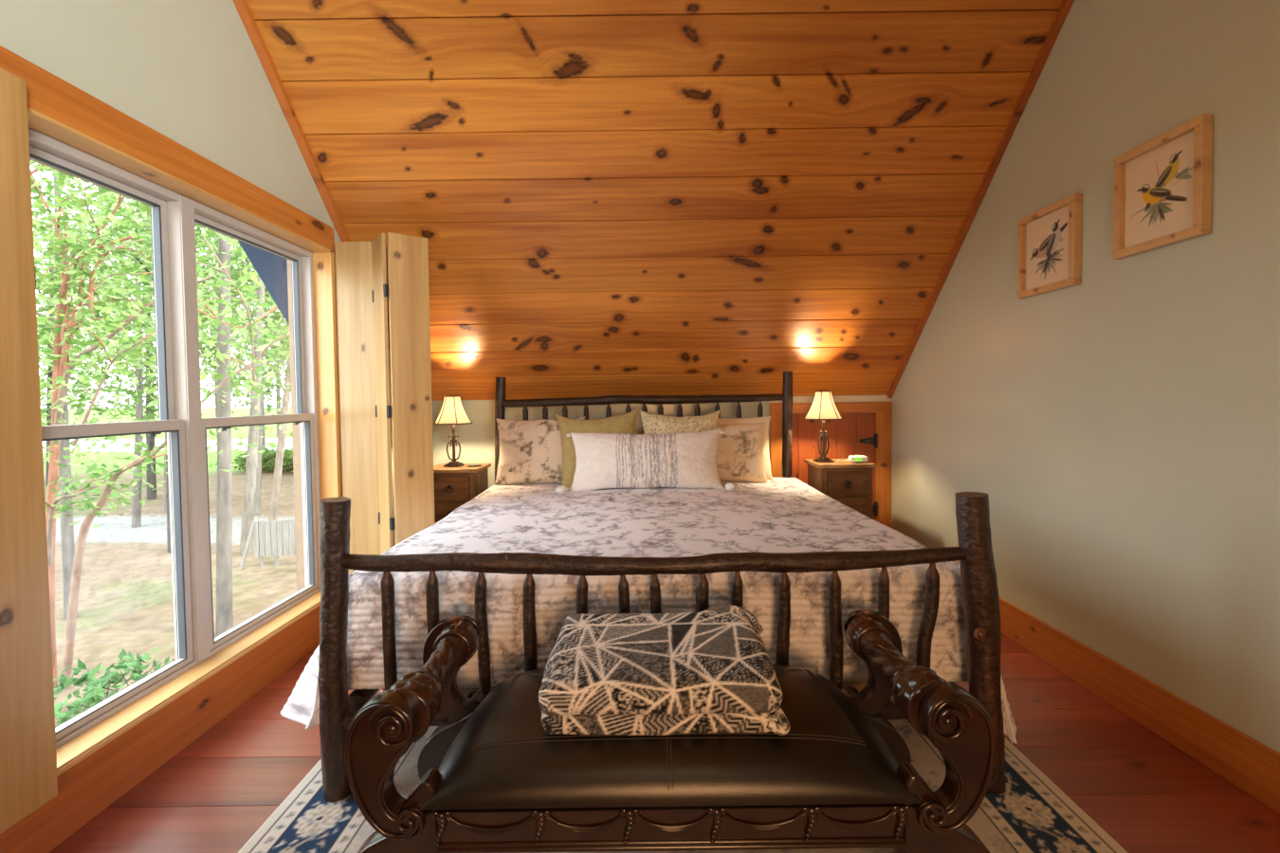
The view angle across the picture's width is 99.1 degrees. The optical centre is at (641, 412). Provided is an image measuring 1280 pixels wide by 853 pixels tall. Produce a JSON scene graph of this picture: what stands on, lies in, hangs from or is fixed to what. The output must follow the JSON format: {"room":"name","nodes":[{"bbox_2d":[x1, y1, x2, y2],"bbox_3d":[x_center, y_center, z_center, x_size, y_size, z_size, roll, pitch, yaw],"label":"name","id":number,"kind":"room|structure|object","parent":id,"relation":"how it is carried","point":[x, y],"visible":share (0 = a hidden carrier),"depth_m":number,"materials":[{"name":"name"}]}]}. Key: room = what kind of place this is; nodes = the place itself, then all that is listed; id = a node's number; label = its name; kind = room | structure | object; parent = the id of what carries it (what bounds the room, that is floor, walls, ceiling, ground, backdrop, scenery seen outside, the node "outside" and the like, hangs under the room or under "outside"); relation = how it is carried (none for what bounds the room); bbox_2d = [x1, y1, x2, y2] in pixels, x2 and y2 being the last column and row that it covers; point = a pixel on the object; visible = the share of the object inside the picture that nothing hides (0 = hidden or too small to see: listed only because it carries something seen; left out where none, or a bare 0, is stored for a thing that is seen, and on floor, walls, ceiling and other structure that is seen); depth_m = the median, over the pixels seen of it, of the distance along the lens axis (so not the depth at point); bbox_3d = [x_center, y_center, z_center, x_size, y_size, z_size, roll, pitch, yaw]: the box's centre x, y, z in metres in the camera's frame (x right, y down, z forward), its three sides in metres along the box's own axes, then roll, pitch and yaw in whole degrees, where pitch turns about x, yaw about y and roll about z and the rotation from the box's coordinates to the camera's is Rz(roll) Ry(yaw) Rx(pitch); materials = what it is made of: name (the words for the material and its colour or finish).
{"room":"bedroom","nodes":[
{"label":"bedroom","id":0,"kind":"room"},
{"bbox_2d":[0,0,395,546],"bbox_3d":[-1.819,-0.471,1.036,0.135,3.490,6.500,-1,2,0],"label":"wall","id":1,"kind":"structure","parent":0,"point":[192,72],"depth_m":2.09,"materials":[{"name":"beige paint"}]},
{"bbox_2d":[28,128,197,749],"bbox_3d":[-1.841,0.090,1.770,0.086,1.874,0.841,-1,2,0],"label":"window","id":2,"kind":"structure","parent":1,"relation":"in","point":[164,203],"depth_m":2.12,"materials":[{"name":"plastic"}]},
{"bbox_2d":[0,67,57,835],"bbox_3d":[-1.680,0.092,1.354,0.042,1.985,0.322,-1,2,0],"label":"shutter","id":3,"kind":"object","parent":2,"relation":"attached to","point":[28,777],"visible":1,"depth_m":1.46,"materials":[{"name":"brown wood"}]},
{"bbox_2d":[180,195,210,664],"bbox_3d":[-1.796,0.076,2.193,0.004,1.864,0.062,-1,2,0],"label":"window mullion","id":4,"kind":"structure","parent":2,"relation":"attached to","point":[187,206],"depth_m":2.19,"materials":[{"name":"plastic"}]},
{"bbox_2d":[0,605,320,852],"bbox_3d":[-1.712,1.136,2.233,0.030,0.205,4.000,-1,2,0],"label":"baseboard","id":5,"kind":"structure","parent":1,"relation":"attached to","point":[89,787],"depth_m":1.89,"materials":[{"name":"brown wood"}]},
{"bbox_2d":[0,45,334,252],"bbox_3d":[-1.735,-0.923,1.608,0.042,0.131,2.870,-1,2,0],"label":"trim","id":6,"kind":"structure","parent":1,"relation":"attached to","point":[47,94],"depth_m":1.89,"materials":[{"name":"brown wood"}]},
{"bbox_2d":[27,107,333,253],"bbox_3d":[-1.770,-0.867,2.175,0.110,0.012,1.720,-1,2,0],"label":"trim","id":7,"kind":"structure","parent":1,"relation":"attached to","point":[39,122],"depth_m":1.96,"materials":[{"name":"brown wood"}]},
{"bbox_2d":[55,590,320,776],"bbox_3d":[-1.740,1.019,1.960,0.100,0.006,2.260,-1,2,0],"label":"trim","id":8,"kind":"structure","parent":1,"relation":"attached to","point":[71,750],"depth_m":2.00,"materials":[{"name":"brown wood"}]},
{"bbox_2d":[186,197,320,656],"bbox_3d":[-1.841,0.066,2.613,0.086,1.874,0.838,-1,2,0],"label":"window","id":9,"kind":"structure","parent":1,"relation":"in","point":[301,260],"depth_m":2.95,"materials":[{"name":"plastic"}]},
{"bbox_2d":[232,0,390,351],"bbox_3d":[-1.739,-1.144,3.056,0.042,2.222,2.222,-1,2,0],"label":"trim","id":10,"kind":"structure","parent":1,"relation":"attached to","point":[244,10],"depth_m":2.69,"materials":[{"name":"brown wood"}]},
{"bbox_2d":[312,251,339,499],"bbox_3d":[-1.758,0.047,3.043,0.110,1.888,0.018,-1,2,0],"label":"trim","id":11,"kind":"structure","parent":1,"relation":"attached to","point":[322,262],"depth_m":3.03,"materials":[{"name":"brown wood"}]},
{"bbox_2d":[332,252,342,496],"bbox_3d":[-1.723,0.053,3.104,0.043,1.900,0.100,-1,2,0],"label":"trim","id":12,"kind":"structure","parent":1,"relation":"attached to","point":[334,253],"depth_m":3.06,"materials":[{"name":"brown wood"}]},
{"bbox_2d":[335,232,435,573],"bbox_3d":[-1.435,0.035,2.986,0.534,1.975,0.167,-1,2,8],"label":"shutter","id":13,"kind":"object","parent":1,"relation":"attached to","point":[363,290],"visible":0.83,"depth_m":2.99,"materials":[{"name":"brown wood"}]},
{"bbox_2d":[286,259,305,591],"bbox_3d":[-1.916,0.677,1.169,0.070,5.790,6.700,-1,2,0],"label":"wall","id":14,"kind":"structure","parent":0,"point":[296,429],"depth_m":3.06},
{"bbox_2d":[237,240,289,325],"bbox_3d":[-2.182,-0.716,3.630,0.335,3.541,3.541,-1,2,0],"label":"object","id":15,"kind":"structure","parent":14,"relation":"attached to","point":[271,268],"depth_m":3.33,"materials":[{"name":"blue metal"}]},
{"bbox_2d":[431,395,875,488],"bbox_3d":[0.077,0.506,4.266,3.930,1.300,0.100,-1,2,0],"label":"wall","id":16,"kind":"structure","parent":0,"point":[476,440],"depth_m":4.20,"materials":[{"name":"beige paint"}]},
{"bbox_2d":[769,414,782,477],"bbox_3d":[1.040,0.571,4.208,0.095,1.150,0.022,-1,2,0],"label":"trim","id":17,"kind":"structure","parent":16,"relation":"attached to","point":[776,423],"depth_m":4.19,"materials":[{"name":"brown wood"}]},
{"bbox_2d":[768,395,890,402],"bbox_3d":[1.446,-0.105,4.196,0.935,0.046,0.006,-1,2,0],"label":"trim","id":18,"kind":"structure","parent":16,"relation":"attached to","point":[874,398],"depth_m":4.19,"materials":[{"name":"beige paint"}]},
{"bbox_2d":[769,402,891,414],"bbox_3d":[1.450,-0.039,4.189,0.930,0.082,0.024,-1,2,0],"label":"trim","id":19,"kind":"structure","parent":16,"relation":"attached to","point":[844,407],"depth_m":4.18,"materials":[{"name":"brown wood"}]},
{"bbox_2d":[791,413,877,520],"bbox_3d":[1.452,0.562,4.211,0.724,1.115,0.036,-1,2,2],"label":"door","id":20,"kind":"structure","parent":16,"relation":"in","point":[854,434],"depth_m":4.19,"materials":[{"name":"brown wood"}]},
{"bbox_2d":[875,412,891,528],"bbox_3d":[1.861,0.560,4.208,0.118,1.150,0.022,-1,2,0],"label":"trim","id":21,"kind":"structure","parent":16,"relation":"attached to","point":[883,420],"depth_m":4.19,"materials":[{"name":"brown wood"}]},
{"bbox_2d":[246,0,1062,401],"bbox_3d":[0.070,-1.141,0.973,3.720,2.235,6.410,-1,2,0],"label":"ceiling","id":22,"kind":"structure","parent":0,"point":[607,197],"depth_m":2.91,"materials":[{"name":"brown wood"}]},
{"bbox_2d":[48,632,1279,852],"bbox_3d":[0.051,1.249,1.141,3.960,0.004,6.844,-1,2,0],"label":"floor","id":23,"kind":"structure","parent":0,"point":[1146,794],"depth_m":1.81,"materials":[{"name":"brown wood"}]},
{"bbox_2d":[433,463,491,523],"bbox_3d":[-1.290,0.780,3.827,0.384,0.810,0.344,-1,2,0],"label":"nightstand","id":24,"kind":"object","parent":23,"relation":"on","point":[454,486],"visible":0.33,"depth_m":3.67,"materials":[{"name":"brown wood"}]},
{"bbox_2d":[434,395,472,466],"bbox_3d":[-1.323,0.126,3.825,0.271,0.494,0.235,-1,2,0],"label":"table lamp","id":25,"kind":"object","parent":24,"relation":"on","point":[452,411],"visible":1,"depth_m":3.78,"materials":[{"name":"fabric"}]},
{"bbox_2d":[466,464,481,467],"bbox_3d":[-1.170,0.369,3.812,0.104,0.006,0.104,-1,2,0],"label":"coaster","id":26,"kind":"object","parent":24,"relation":"on","point":[469,466],"visible":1,"depth_m":3.78,"materials":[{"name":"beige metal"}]},
{"bbox_2d":[237,690,1128,852],"bbox_3d":[0.099,1.226,1.711,2.495,0.008,2.650,-1,2,0],"label":"area rug","id":27,"kind":"object","parent":23,"relation":"on","point":[1033,815],"visible":0.05,"depth_m":1.64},
{"bbox_2d":[318,371,1005,803],"bbox_3d":[0.048,0.472,2.841,2.236,1.450,2.338,-1,2,0],"label":"bed","id":28,"kind":"object","parent":27,"relation":"on","point":[979,589],"visible":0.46,"depth_m":1.74,"materials":[{"name":"brown wood"}]},
{"bbox_2d":[382,680,893,696],"bbox_3d":[0.046,0.862,2.866,1.910,0.210,1.980,-1,2,0],"label":"box spring","id":29,"kind":"object","parent":28,"relation":"in","point":[859,685],"visible":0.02,"depth_m":1.88,"materials":[{"name":"fabric"}]},
{"bbox_2d":[280,477,1018,745],"bbox_3d":[0.016,0.792,2.865,2.591,0.611,2.122,-1,2,0],"label":"quilt","id":30,"kind":"object","parent":28,"relation":"on","point":[778,515],"visible":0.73,"depth_m":1.86,"materials":[{"name":"fabric"}]},
{"bbox_2d":[494,416,585,485],"bbox_3d":[-0.701,0.266,3.759,0.626,0.472,0.190,-1,2,0],"label":"pillow","id":31,"kind":"object","parent":30,"relation":"on","point":[530,451],"visible":0.71,"depth_m":3.70,"materials":[{"name":"fabric"}]},
{"bbox_2d":[554,407,639,487],"bbox_3d":[-0.288,0.242,3.656,0.598,0.548,0.209,-1,2,0],"label":"pillow","id":32,"kind":"object","parent":30,"relation":"on","point":[626,423],"visible":0.49,"depth_m":3.63,"materials":[{"name":"fabric"}]},
{"bbox_2d":[554,428,737,493],"bbox_3d":[0.026,0.304,3.482,1.145,0.389,0.231,-1,2,0],"label":"lumbar pillow","id":33,"kind":"object","parent":30,"relation":"on","point":[680,460],"visible":0.99,"depth_m":3.41,"materials":[{"name":"fabric"}]},
{"bbox_2d":[640,409,720,478],"bbox_3d":[0.261,0.233,3.668,0.556,0.515,0.209,-1,2,0],"label":"pillow","id":34,"kind":"object","parent":30,"relation":"on","point":[652,424],"visible":0.3,"depth_m":3.65,"materials":[{"name":"fabric"}]},
{"bbox_2d":[684,416,772,480],"bbox_3d":[0.610,0.250,3.835,0.626,0.467,0.168,-1,2,0],"label":"pillow","id":35,"kind":"object","parent":30,"relation":"on","point":[758,420],"visible":0.24,"depth_m":3.82,"materials":[{"name":"fabric"}]},
{"bbox_2d":[716,422,767,482],"bbox_3d":[0.556,0.272,3.739,0.602,0.415,0.183,-1,2,0],"label":"pillow","id":36,"kind":"object","parent":30,"relation":"on","point":[740,450],"visible":0.53,"depth_m":3.68,"materials":[{"name":"fabric"}]},
{"bbox_2d":[344,609,996,852],"bbox_3d":[0.065,0.931,1.451,1.487,0.624,0.506,-1,2,0],"label":"bench","id":37,"kind":"object","parent":27,"relation":"on","point":[492,779],"visible":0.94,"depth_m":1.22,"materials":[{"name":"brown wood"}]},
{"bbox_2d":[538,604,789,735],"bbox_3d":[0.051,0.671,1.448,0.599,0.188,0.384,-1,2,0],"label":"folded throw","id":38,"kind":"object","parent":37,"relation":"on","point":[710,670],"visible":1,"depth_m":1.29,"materials":[{"name":"fabric"}]},
{"bbox_2d":[804,458,876,518],"bbox_3d":[1.382,0.745,3.817,0.384,0.810,0.344,-1,2,0],"label":"nightstand","id":39,"kind":"object","parent":23,"relation":"on","point":[849,484],"visible":0.44,"depth_m":3.66,"materials":[{"name":"brown wood"}]},
{"bbox_2d":[804,390,842,462],"bbox_3d":[1.266,0.093,3.805,0.271,0.494,0.235,-1,2,0],"label":"table lamp","id":40,"kind":"object","parent":39,"relation":"on","point":[823,407],"visible":1,"depth_m":3.76,"materials":[{"name":"fabric"}]},
{"bbox_2d":[836,455,867,462],"bbox_3d":[1.453,0.313,3.766,0.204,0.049,0.158,0,2,28],"label":"alarm clock","id":41,"kind":"object","parent":39,"relation":"on","point":[857,458],"visible":1,"depth_m":3.70,"materials":[{"name":"white plastic"}]},
{"bbox_2d":[890,0,1279,753],"bbox_3d":[1.968,-0.521,1.036,0.120,3.490,6.500,-1,2,0],"label":"wall","id":42,"kind":"structure","parent":0,"point":[1119,428],"depth_m":2.12,"materials":[{"name":"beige paint"}]},
{"bbox_2d":[886,0,1074,398],"bbox_3d":[1.885,-1.191,3.056,0.030,2.222,2.222,-1,2,0],"label":"trim","id":43,"kind":"structure","parent":42,"relation":"attached to","point":[1066,6],"depth_m":2.93,"materials":[{"name":"brown wood"}]},
{"bbox_2d":[1017,193,1082,298],"bbox_3d":[1.886,-0.758,2.535,0.036,0.390,0.355,-1,2,0],"label":"framed picture","id":44,"kind":"object","parent":42,"relation":"attached to","point":[1050,238],"visible":1,"depth_m":2.52,"materials":[{"name":"brown wood"}]},
{"bbox_2d":[1025,204,1069,290],"bbox_3d":[1.896,-0.758,2.535,0.010,0.334,0.299,-1,2,0],"label":"print","id":45,"kind":"object","parent":44,"relation":"on","point":[1047,235],"depth_m":2.54,"materials":[{"name":"paper"}]},
{"bbox_2d":[999,597,1279,815],"bbox_3d":[1.921,1.101,2.233,0.018,0.180,4.000,-1,2,0],"label":"baseboard","id":46,"kind":"structure","parent":42,"relation":"attached to","point":[1250,765],"depth_m":2.02,"materials":[{"name":"brown wood"}]},
{"bbox_2d":[1112,113,1213,259],"bbox_3d":[1.886,-0.802,1.990,0.036,0.395,0.345,-1,2,0],"label":"framed picture","id":47,"kind":"object","parent":42,"relation":"attached to","point":[1162,186],"visible":1,"depth_m":1.97,"materials":[{"name":"brown wood"}]},
{"bbox_2d":[1124,130,1193,248],"bbox_3d":[1.896,-0.802,1.990,0.010,0.339,0.289,-1,2,0],"label":"print","id":48,"kind":"object","parent":47,"relation":"on","point":[1159,180],"depth_m":1.99,"materials":[{"name":"paper"}]},
{"label":"outside","id":49,"kind":"structure","parent":0,"visible":0},
{"bbox_2d":[40,407,296,727],"bbox_3d":[-38.465,1.791,25.047,73.030,3.025,100.000,-1,2,0],"label":"ground","id":50,"kind":"structure","parent":49,"point":[125,602],"depth_m":11.57,"materials":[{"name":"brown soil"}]},
{"bbox_2d":[35,256,73,406],"bbox_3d":[-33.166,-2.731,25.829,8.482,11.242,9.275,-2,2,-43],"label":"tree","id":51,"kind":"object","parent":50,"relation":"on","point":[43,405],"visible":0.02,"depth_m":28.16,"materials":[{"name":"green plant"}]},
{"bbox_2d":[36,263,115,409],"bbox_3d":[-40.160,-4.305,36.892,8.602,12.949,8.608,1,2,44],"label":"tree","id":52,"kind":"object","parent":50,"relation":"on","point":[42,267],"visible":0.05,"depth_m":37.53,"materials":[{"name":"green plant"}]},
{"bbox_2d":[33,204,157,485],"bbox_3d":[-24.060,-2.866,21.650,9.091,12.137,9.260,-2,2,-25],"label":"tree","id":53,"kind":"object","parent":50,"relation":"on","point":[49,374],"visible":0.09,"depth_m":22.04,"materials":[{"name":"green plant"}]},
{"bbox_2d":[53,644,174,727],"bbox_3d":[-5.575,3.086,5.761,1.764,0.776,2.174,-2,2,-33],"label":"shrub","id":54,"kind":"object","parent":50,"relation":"on","point":[88,677],"visible":0.47,"depth_m":6.04,"materials":[{"name":"green plant"}]},
{"bbox_2d":[30,162,244,528],"bbox_3d":[-14.205,-2.772,15.526,6.029,12.487,5.448,-1,2,0],"label":"tree","id":55,"kind":"object","parent":50,"relation":"on","point":[137,505],"visible":0.09,"depth_m":15.33,"materials":[{"name":"green plant"}]},
{"bbox_2d":[36,164,247,500],"bbox_3d":[-17.665,-3.692,19.733,5.564,14.086,5.670,-2,2,-43],"label":"tree","id":56,"kind":"object","parent":50,"relation":"on","point":[151,477],"visible":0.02,"depth_m":19.49,"materials":[{"name":"green plant"}]},
{"bbox_2d":[29,159,262,620],"bbox_3d":[-9.448,-1.542,9.030,5.455,10.269,5.665,-2,2,-29],"label":"tree","id":57,"kind":"object","parent":50,"relation":"on","point":[66,531],"visible":0.19,"depth_m":8.85,"materials":[{"name":"green plant"}]},
{"bbox_2d":[50,215,246,511],"bbox_3d":[-14.754,-2.059,17.745,6.047,10.918,5.594,-1,2,0],"label":"tree","id":58,"kind":"object","parent":50,"relation":"on","point":[150,416],"visible":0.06,"depth_m":17.29,"materials":[{"name":"green plant"}]},
{"bbox_2d":[33,192,275,553],"bbox_3d":[-11.046,-2.586,12.960,5.660,12.176,5.860,-1,2,0],"label":"tree","id":59,"kind":"object","parent":50,"relation":"on","point":[128,224],"visible":0.14,"depth_m":12.36,"materials":[{"name":"green plant"}]},
{"bbox_2d":[34,183,285,442],"bbox_3d":[-15.027,-4.358,18.979,9.109,15.447,8.714,-1,2,0],"label":"tree","id":60,"kind":"object","parent":50,"relation":"on","point":[233,384],"visible":0.04,"depth_m":18.81,"materials":[{"name":"green plant"}]},
{"bbox_2d":[31,166,291,637],"bbox_3d":[-6.121,-2.380,8.074,5.719,11.908,5.292,-2,2,-27],"label":"tree","id":61,"kind":"object","parent":50,"relation":"on","point":[224,498],"visible":0.14,"depth_m":7.98,"materials":[{"name":"green plant"}]},
{"bbox_2d":[30,160,292,690],"bbox_3d":[-7.567,-1.675,6.541,8.337,10.550,3.508,-1,2,0],"label":"tree","id":62,"kind":"object","parent":50,"relation":"on","point":[63,332],"visible":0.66,"depth_m":6.12,"materials":[{"name":"green plant"}]},
{"bbox_2d":[132,259,292,449],"bbox_3d":[-21.047,-3.509,29.809,9.456,12.309,9.257,-2,2,-29],"label":"tree","id":63,"kind":"object","parent":50,"relation":"on","point":[268,409],"visible":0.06,"depth_m":29.78,"materials":[{"name":"green plant"}]},
{"bbox_2d":[194,226,289,515],"bbox_3d":[-11.953,-2.986,17.075,5.784,12.824,6.034,-1,2,0],"label":"tree","id":64,"kind":"object","parent":50,"relation":"on","point":[257,511],"visible":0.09,"depth_m":16.97,"materials":[{"name":"green plant"}]},
{"bbox_2d":[194,226,290,555],"bbox_3d":[-8.743,-3.090,12.709,4.848,13.115,5.359,-1,2,-18],"label":"tree","id":65,"kind":"object","parent":50,"relation":"on","point":[248,505],"visible":0.09,"depth_m":12.42,"materials":[{"name":"green plant"}]},
{"bbox_2d":[196,231,291,520],"bbox_3d":[-9.679,-2.212,16.014,5.885,11.268,5.685,-1,2,7],"label":"tree","id":66,"kind":"object","parent":50,"relation":"on","point":[278,469],"visible":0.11,"depth_m":15.56,"materials":[{"name":"green plant"}]},
{"bbox_2d":[208,259,291,400],"bbox_3d":[-14.261,-2.237,22.621,5.783,10.712,6.138,-1,2,0],"label":"tree","id":67,"kind":"object","parent":50,"relation":"on","point":[269,391],"visible":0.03,"depth_m":21.86,"materials":[{"name":"green plant"}]},
{"bbox_2d":[209,265,291,436],"bbox_3d":[-26.441,-5.917,38.884,8.602,15.813,9.470,1,2,43],"label":"tree","id":68,"kind":"object","parent":50,"relation":"on","point":[278,394],"visible":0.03,"depth_m":38.93,"materials":[{"name":"green plant"}]},
{"bbox_2d":[231,446,288,472],"bbox_3d":[-17.476,2.245,25.415,3.004,1.437,2.491,-1,2,0],"label":"bush","id":69,"kind":"object","parent":50,"relation":"on","point":[242,462],"visible":0.29,"depth_m":24.73,"materials":[{"name":"green plant"}]},
{"bbox_2d":[238,519,295,569],"bbox_3d":[-7.301,2.779,11.503,2.156,1.098,0.217,-1,2,-10],"label":"fence panel","id":70,"kind":"object","parent":50,"relation":"on","point":[273,544],"visible":0.44,"depth_m":11.42,"materials":[{"name":"white wood"}]},
{"bbox_2d":[261,448,292,472],"bbox_3d":[-16.409,2.121,25.307,2.823,1.357,2.692,0,2,34],"label":"bush","id":71,"kind":"object","parent":50,"relation":"on","point":[266,457],"visible":0.2,"depth_m":24.61,"materials":[{"name":"green plant"}]},
{"bbox_2d":[270,449,292,471],"bbox_3d":[-15.428,2.203,25.220,2.965,1.448,2.650,0,2,11],"label":"bush","id":72,"kind":"object","parent":50,"relation":"on","point":[289,457],"visible":0.12,"depth_m":24.37,"materials":[{"name":"green plant"}]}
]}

